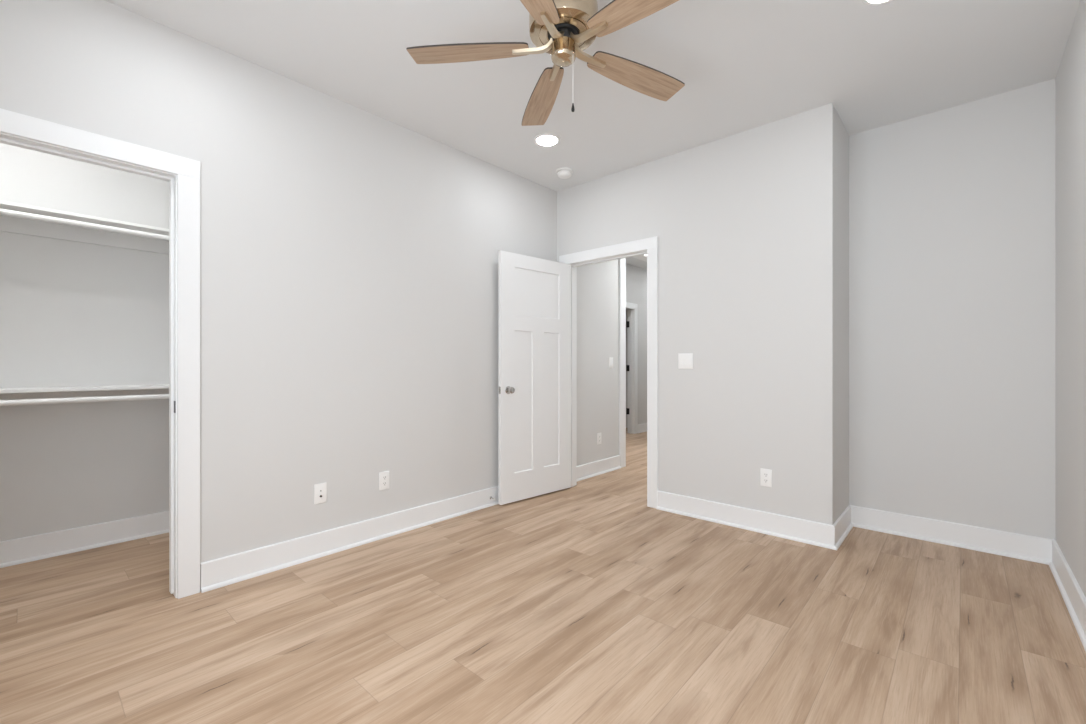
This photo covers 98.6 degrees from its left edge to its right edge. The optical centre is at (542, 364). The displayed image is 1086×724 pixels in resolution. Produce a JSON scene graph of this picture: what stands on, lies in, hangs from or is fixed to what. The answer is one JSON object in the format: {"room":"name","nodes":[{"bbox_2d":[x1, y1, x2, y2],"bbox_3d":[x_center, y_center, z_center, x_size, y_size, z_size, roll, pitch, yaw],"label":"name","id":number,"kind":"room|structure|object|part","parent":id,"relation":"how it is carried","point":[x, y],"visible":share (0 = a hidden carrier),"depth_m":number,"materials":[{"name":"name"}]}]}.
{"room":"empty bedroom","nodes":[
{"label":"empty bedroom","id":0,"kind":"room"},
{"bbox_2d":[0,143,168,541],"bbox_3d":[-2.903,-0.243,2.840,0.115,2.743,1.335,0,0,42],"label":"wall","id":1,"kind":"structure","parent":0,"point":[72,313],"depth_m":2.85,"materials":[{"name":"white paint"}]},
{"bbox_2d":[0,511,168,567],"bbox_3d":[-2.888,1.059,2.749,0.029,0.140,1.220,0,0,42],"label":"baseboard","id":2,"kind":"structure","parent":1,"relation":"attached to","point":[57,543],"depth_m":2.84,"materials":[{"name":"white paint"}]},
{"bbox_3d":[-2.883,1.119,2.744,0.015,0.019,1.192,0,0,42],"label":"shoe moulding","id":3,"kind":"part","parent":2,"relation":"part of","materials":[{"name":"white paint"}]},
{"bbox_2d":[0,200,168,254],"bbox_3d":[-2.776,-0.797,2.648,0.330,0.105,1.220,0,0,42],"label":"closet shelf","id":4,"kind":"object","parent":1,"relation":"attached to","point":[11,224],"visible":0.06,"depth_m":2.78,"materials":[{"name":"white paint"}]},
{"bbox_2d":[0,208,168,239],"bbox_3d":[-2.657,-0.787,2.541,0.054,0.054,1.183,0,0,42],"label":"closet rod","id":5,"kind":"object","parent":4,"relation":"attached to","point":[2,211],"visible":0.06,"depth_m":2.61,"materials":[{"name":"white paint"}]},
{"bbox_2d":[0,384,168,406],"bbox_3d":[-2.776,0.184,2.648,0.330,0.105,1.220,0,0,42],"label":"closet shelf","id":6,"kind":"object","parent":1,"relation":"attached to","point":[152,389],"visible":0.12,"depth_m":2.78,"materials":[{"name":"white paint"}]},
{"bbox_2d":[0,394,168,405],"bbox_3d":[-2.657,0.198,2.541,0.054,0.054,1.183,0,0,42],"label":"closet rod","id":7,"kind":"object","parent":6,"relation":"attached to","point":[159,396],"visible":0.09,"depth_m":2.61,"materials":[{"name":"white paint"}]},
{"bbox_2d":[0,0,618,562],"bbox_3d":[0.376,-0.243,4.708,0.142,2.743,8.500,0,0,42],"label":"wall","id":8,"kind":"structure","parent":0,"point":[349,253],"depth_m":2.75,"materials":[{"name":"white paint"}]},
{"bbox_2d":[0,108,199,598],"bbox_3d":[-2.069,0.061,2.000,0.134,2.135,0.965,0,0,42],"label":"door frame","id":9,"kind":"structure","parent":8,"relation":"attached to","point":[182,174],"depth_m":2.26,"materials":[{"name":"white paint"}]},
{"bbox_3d":[-2.026,-0.961,1.961,0.018,0.090,0.965,0,0,42],"label":"head casing","id":10,"kind":"part","parent":9,"relation":"part of","materials":[{"name":"white paint"}]},
{"bbox_3d":[-1.733,0.106,2.287,0.018,2.045,0.089,0,0,42],"label":"casing","id":11,"kind":"part","parent":9,"relation":"part of","materials":[{"name":"white paint"}]},
{"bbox_2d":[314,482,326,504],"bbox_3d":[-1.311,0.761,2.758,0.015,0.117,0.072,0,0,42],"label":"cable plate","id":12,"kind":"object","parent":8,"relation":"attached to","point":[320,490],"visible":1,"depth_m":2.76,"materials":[{"name":"white plastic"}]},
{"bbox_2d":[200,486,497,592],"bbox_3d":[-0.778,1.059,3.339,0.029,0.140,2.744,0,0,42],"label":"baseboard","id":13,"kind":"structure","parent":8,"relation":"attached to","point":[231,569],"depth_m":2.79,"materials":[{"name":"white paint"}]},
{"bbox_2d":[379,471,388,490],"bbox_3d":[-1.040,0.761,3.064,0.008,0.117,0.072,0,0,42],"label":"power outlet","id":14,"kind":"object","parent":8,"relation":"attached to","point":[383,476],"visible":1,"depth_m":3.06,"materials":[{"name":"white plastic"}]},
{"bbox_2d":[577,455,620,480],"bbox_3d":[0.539,1.059,4.762,0.029,0.140,0.904,0,0,42],"label":"baseboard","id":15,"kind":"structure","parent":8,"relation":"attached to","point":[599,467],"depth_m":4.78,"materials":[{"name":"white paint"}]},
{"bbox_3d":[0.545,1.119,4.757,0.015,0.019,0.904,0,0,42],"label":"shoe moulding","id":16,"kind":"part","parent":15,"relation":"part of","materials":[{"name":"white paint"}]},
{"bbox_2d":[597,433,600,444],"bbox_3d":[0.582,0.764,4.825,0.008,0.117,0.072,0,0,42],"label":"power outlet","id":17,"kind":"object","parent":8,"relation":"attached to","point":[598,434],"visible":1,"depth_m":4.81,"materials":[{"name":"white plastic"}]},
{"bbox_2d":[609,357,612,367],"bbox_3d":[0.727,-0.018,4.984,0.010,0.117,0.072,0,0,42],"label":"light switch","id":18,"kind":"object","parent":8,"relation":"attached to","point":[610,358],"visible":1,"depth_m":4.98,"materials":[{"name":"white plastic"}]},
{"bbox_2d":[619,254,646,467],"bbox_3d":[1.246,-0.126,5.640,0.133,2.510,1.346,0,0,42],"label":"door frame","id":19,"kind":"structure","parent":8,"relation":"attached to","point":[622,262],"depth_m":5.13,"materials":[{"name":"white paint"}]},
{"bbox_3d":[0.875,-0.075,5.143,0.018,2.408,0.110,0,0,42],"label":"casing","id":20,"kind":"part","parent":19,"relation":"part of","materials":[{"name":"white paint"}]},
{"bbox_2d":[0,428,1085,723],"bbox_3d":[0.721,1.159,4.387,5.800,0.060,8.715,0,0,42],"label":"floor","id":21,"kind":"structure","parent":0,"point":[587,602],"depth_m":2.00,"materials":[{"name":"brown wood"}]},
{"bbox_2d":[106,0,1079,268],"bbox_3d":[0.721,-1.644,4.387,5.800,0.060,8.715,0,0,42],"label":"ceiling","id":22,"kind":"structure","parent":0,"point":[743,65],"depth_m":2.48,"materials":[{"name":"white paint"}]},
{"bbox_2d":[406,0,684,125],"bbox_3d":[0.119,-1.329,1.931,1.226,0.571,1.285,0,0,42],"label":"ceiling fan","id":23,"kind":"object","parent":22,"relation":"hanging from","point":[562,29],"visible":1,"depth_m":1.96,"materials":[{"name":"brown wood"}]},
{"bbox_3d":[-0.314,-1.333,1.996,0.510,0.007,0.142,0,9,5],"label":"blade","id":24,"kind":"part","parent":23,"relation":"part of","materials":[{"name":"brown wood"}]},
{"bbox_3d":[-0.043,-1.339,1.970,0.177,0.046,0.037,0,9,5],"label":"blade arm","id":25,"kind":"part","parent":23,"relation":"part of","materials":[{"name":"gold metal"}]},
{"bbox_3d":[-0.073,-1.333,1.591,0.142,0.007,0.510,9,4,23],"label":"blade","id":26,"kind":"part","parent":23,"relation":"part of","materials":[{"name":"brown wood"}]},
{"bbox_3d":[-0.002,-1.333,2.350,0.142,0.007,0.510,-9,2,-13],"label":"blade","id":27,"kind":"part","parent":23,"relation":"part of","materials":[{"name":"brown wood"}]},
{"bbox_3d":[0.035,-1.339,1.840,0.037,0.046,0.177,9,4,23],"label":"blade arm","id":28,"kind":"part","parent":23,"relation":"part of","materials":[{"name":"gold metal"}]},
{"bbox_3d":[0.057,-1.339,2.084,0.037,0.046,0.177,-9,2,-13],"label":"blade arm","id":29,"kind":"part","parent":23,"relation":"part of","materials":[{"name":"gold metal"}]},
{"bbox_3d":[0.183,-1.339,1.874,0.177,0.046,0.037,0,-9,41],"label":"blade arm","id":30,"kind":"part","parent":23,"relation":"part of","materials":[{"name":"gold metal"}]},
{"bbox_3d":[0.196,-1.339,2.025,0.177,0.046,0.037,0,-9,-31],"label":"blade arm","id":31,"kind":"part","parent":23,"relation":"part of","materials":[{"name":"gold metal"}]},
{"bbox_3d":[0.387,-1.333,1.694,0.510,0.007,0.142,0,-9,41],"label":"blade","id":32,"kind":"part","parent":23,"relation":"part of","materials":[{"name":"brown wood"}]},
{"bbox_3d":[0.431,-1.333,2.163,0.510,0.007,0.142,0,-9,-31],"label":"blade","id":33,"kind":"part","parent":23,"relation":"part of","materials":[{"name":"brown wood"}]},
{"bbox_2d":[534,134,559,146],"bbox_3d":[0.029,-1.610,3.358,0.184,0.008,0.184,0,0,42],"label":"recessed light","id":34,"kind":"object","parent":22,"relation":"in","point":[546,140],"visible":1,"depth_m":3.35,"materials":[{"name":"white plastic"}]},
{"bbox_2d":[537,136,556,145],"bbox_3d":[0.029,-1.610,3.358,0.147,0.006,0.147,0,0,42],"label":"diffuser","id":35,"kind":"object","parent":34,"relation":"attached to","point":[541,140],"depth_m":3.35,"materials":[{"name":"white plastic"}]},
{"bbox_2d":[556,167,572,178],"bbox_3d":[0.178,-1.588,3.897,0.145,0.052,0.145,0,0,42],"label":"smoke detector","id":36,"kind":"object","parent":22,"relation":"attached to","point":[563,173],"visible":1,"depth_m":3.86,"materials":[{"name":"white plastic"}]},
{"bbox_2d":[862,0,891,4],"bbox_3d":[1.476,-1.610,2.001,0.184,0.008,0.184,0,0,42],"label":"recessed light","id":37,"kind":"object","parent":22,"relation":"in","point":[868,2],"visible":1,"depth_m":2.07,"materials":[{"name":"white plastic"}]},
{"bbox_2d":[626,310,627,427],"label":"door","id":38,"kind":"structure","parent":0,"point":[626,310],"depth_m":8.34,"materials":[{"name":"white paint"}]},
{"bbox_2d":[626,263,646,423],"bbox_3d":[1.033,-0.243,7.211,0.115,2.743,3.900,0,0,42],"label":"wall","id":39,"kind":"structure","parent":0,"point":[636,277],"depth_m":7.80,"materials":[{"name":"white paint"}]},
{"bbox_2d":[626,302,637,433],"bbox_3d":[1.174,0.068,7.365,0.147,2.122,0.972,0,0,42],"label":"door frame","id":40,"kind":"structure","parent":39,"relation":"attached to","point":[632,323],"depth_m":7.64,"materials":[{"name":"white paint"}]},
{"bbox_3d":[1.222,-0.949,7.322,0.018,0.089,0.972,0,0,42],"label":"head casing","id":41,"kind":"part","parent":40,"relation":"part of","materials":[{"name":"white paint"}]},
{"bbox_3d":[1.518,0.112,7.650,0.018,2.033,0.089,0,0,42],"label":"casing","id":42,"kind":"part","parent":40,"relation":"part of","materials":[{"name":"white paint"}]},
{"bbox_2d":[638,423,646,432],"bbox_3d":[1.972,1.059,8.146,0.029,0.140,1.255,0,0,42],"label":"baseboard","id":43,"kind":"structure","parent":39,"relation":"attached to","point":[641,427],"depth_m":7.80,"materials":[{"name":"white paint"}]},
{"bbox_2d":[557,103,835,524],"bbox_3d":[0.995,-0.243,3.666,2.226,2.743,0.115,0,0,42],"label":"wall","id":44,"kind":"structure","parent":0,"point":[744,223],"depth_m":3.24,"materials":[{"name":"white paint"}]},
{"bbox_2d":[559,236,657,507],"bbox_3d":[0.572,0.062,4.047,1.002,2.134,0.151,0,0,42],"label":"door frame","id":45,"kind":"structure","parent":44,"relation":"attached to","point":[649,246],"depth_m":3.71,"materials":[{"name":"white paint"}]},
{"bbox_2d":[498,250,570,504],"bbox_3d":[-0.047,0.104,3.990,0.814,2.023,0.139,0,0,-43],"label":"door","id":46,"kind":"structure","parent":45,"relation":"attached to","point":[534,294],"depth_m":3.95,"materials":[{"name":"white paint"}]},
{"bbox_3d":[-0.260,0.205,3.739,0.064,0.064,0.057,0,0,-43],"label":"knob","id":47,"kind":"part","parent":46,"relation":"part of","materials":[{"name":"silver metal"}]},
{"bbox_3d":[0.277,0.106,4.402,0.089,2.045,0.018,0,0,42],"label":"casing","id":48,"kind":"part","parent":45,"relation":"part of","materials":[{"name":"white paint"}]},
{"bbox_3d":[0.527,-0.961,3.998,1.002,0.089,0.018,0,0,42],"label":"head casing","id":49,"kind":"part","parent":45,"relation":"part of","materials":[{"name":"white paint"}]},
{"bbox_3d":[0.867,0.106,3.692,0.089,2.045,0.018,0,0,42],"label":"casing","id":50,"kind":"part","parent":45,"relation":"part of","materials":[{"name":"white paint"}]},
{"bbox_2d":[678,353,692,368],"bbox_3d":[1.071,-0.026,3.513,0.116,0.117,0.010,0,0,42],"label":"light switch","id":51,"kind":"object","parent":44,"relation":"attached to","point":[685,360],"visible":1,"depth_m":3.51,"materials":[{"name":"white plastic"}]},
{"bbox_2d":[656,491,836,549],"bbox_3d":[1.345,1.059,3.254,1.211,0.140,0.029,0,0,42],"label":"baseboard","id":52,"kind":"structure","parent":44,"relation":"attached to","point":[791,528],"depth_m":3.19,"materials":[{"name":"white paint"}]},
{"bbox_2d":[760,468,771,486],"bbox_3d":[1.495,0.759,3.133,0.072,0.117,0.008,0,0,42],"label":"power outlet","id":53,"kind":"object","parent":44,"relation":"attached to","point":[765,474],"visible":1,"depth_m":3.13,"materials":[{"name":"white plastic"}]},
{"bbox_2d":[836,111,848,519],"bbox_3d":[1.967,-0.243,3.168,0.115,2.743,0.446,0,0,42],"label":"wall","id":54,"kind":"structure","parent":0,"point":[842,136],"depth_m":3.12,"materials":[{"name":"white paint"}]},
{"bbox_2d":[833,505,852,549],"bbox_3d":[1.972,1.059,3.067,0.029,0.140,0.590,0,0,42],"label":"baseboard","id":55,"kind":"structure","parent":54,"relation":"attached to","point":[843,525],"depth_m":3.04,"materials":[{"name":"white paint"}]},
{"bbox_3d":[1.973,1.119,3.057,0.015,0.019,0.576,0,0,42],"label":"shoe moulding","id":56,"kind":"part","parent":55,"relation":"part of","materials":[{"name":"white paint"}]},
{"bbox_2d":[849,79,1054,539],"bbox_3d":[2.521,-0.243,3.047,1.100,2.743,0.115,0,0,42],"label":"wall","id":57,"kind":"structure","parent":0,"point":[952,210],"depth_m":2.91,"materials":[{"name":"white paint"}]},
{"bbox_2d":[851,505,1053,564],"bbox_3d":[2.515,1.059,2.955,0.986,0.140,0.029,0,0,42],"label":"baseboard","id":58,"kind":"structure","parent":57,"relation":"attached to","point":[998,542],"depth_m":2.90,"materials":[{"name":"white paint"}]},
{"bbox_3d":[2.511,1.119,2.950,0.958,0.019,0.015,0,0,42],"label":"shoe moulding","id":59,"kind":"part","parent":58,"relation":"part of","materials":[{"name":"white paint"}]},
{"bbox_2d":[1055,0,1085,596],"bbox_3d":[1.464,-0.243,0.965,0.115,2.743,4.624,0,0,42],"label":"wall","id":60,"kind":"structure","parent":0,"point":[1070,80],"depth_m":2.27,"materials":[{"name":"white paint"}]},
{"bbox_2d":[1049,540,1085,651],"bbox_3d":[1.411,1.059,1.014,0.029,0.140,4.394,0,0,42],"label":"baseboard","id":61,"kind":"structure","parent":60,"relation":"attached to","point":[1074,598],"depth_m":2.18,"materials":[{"name":"white paint"}]}
]}

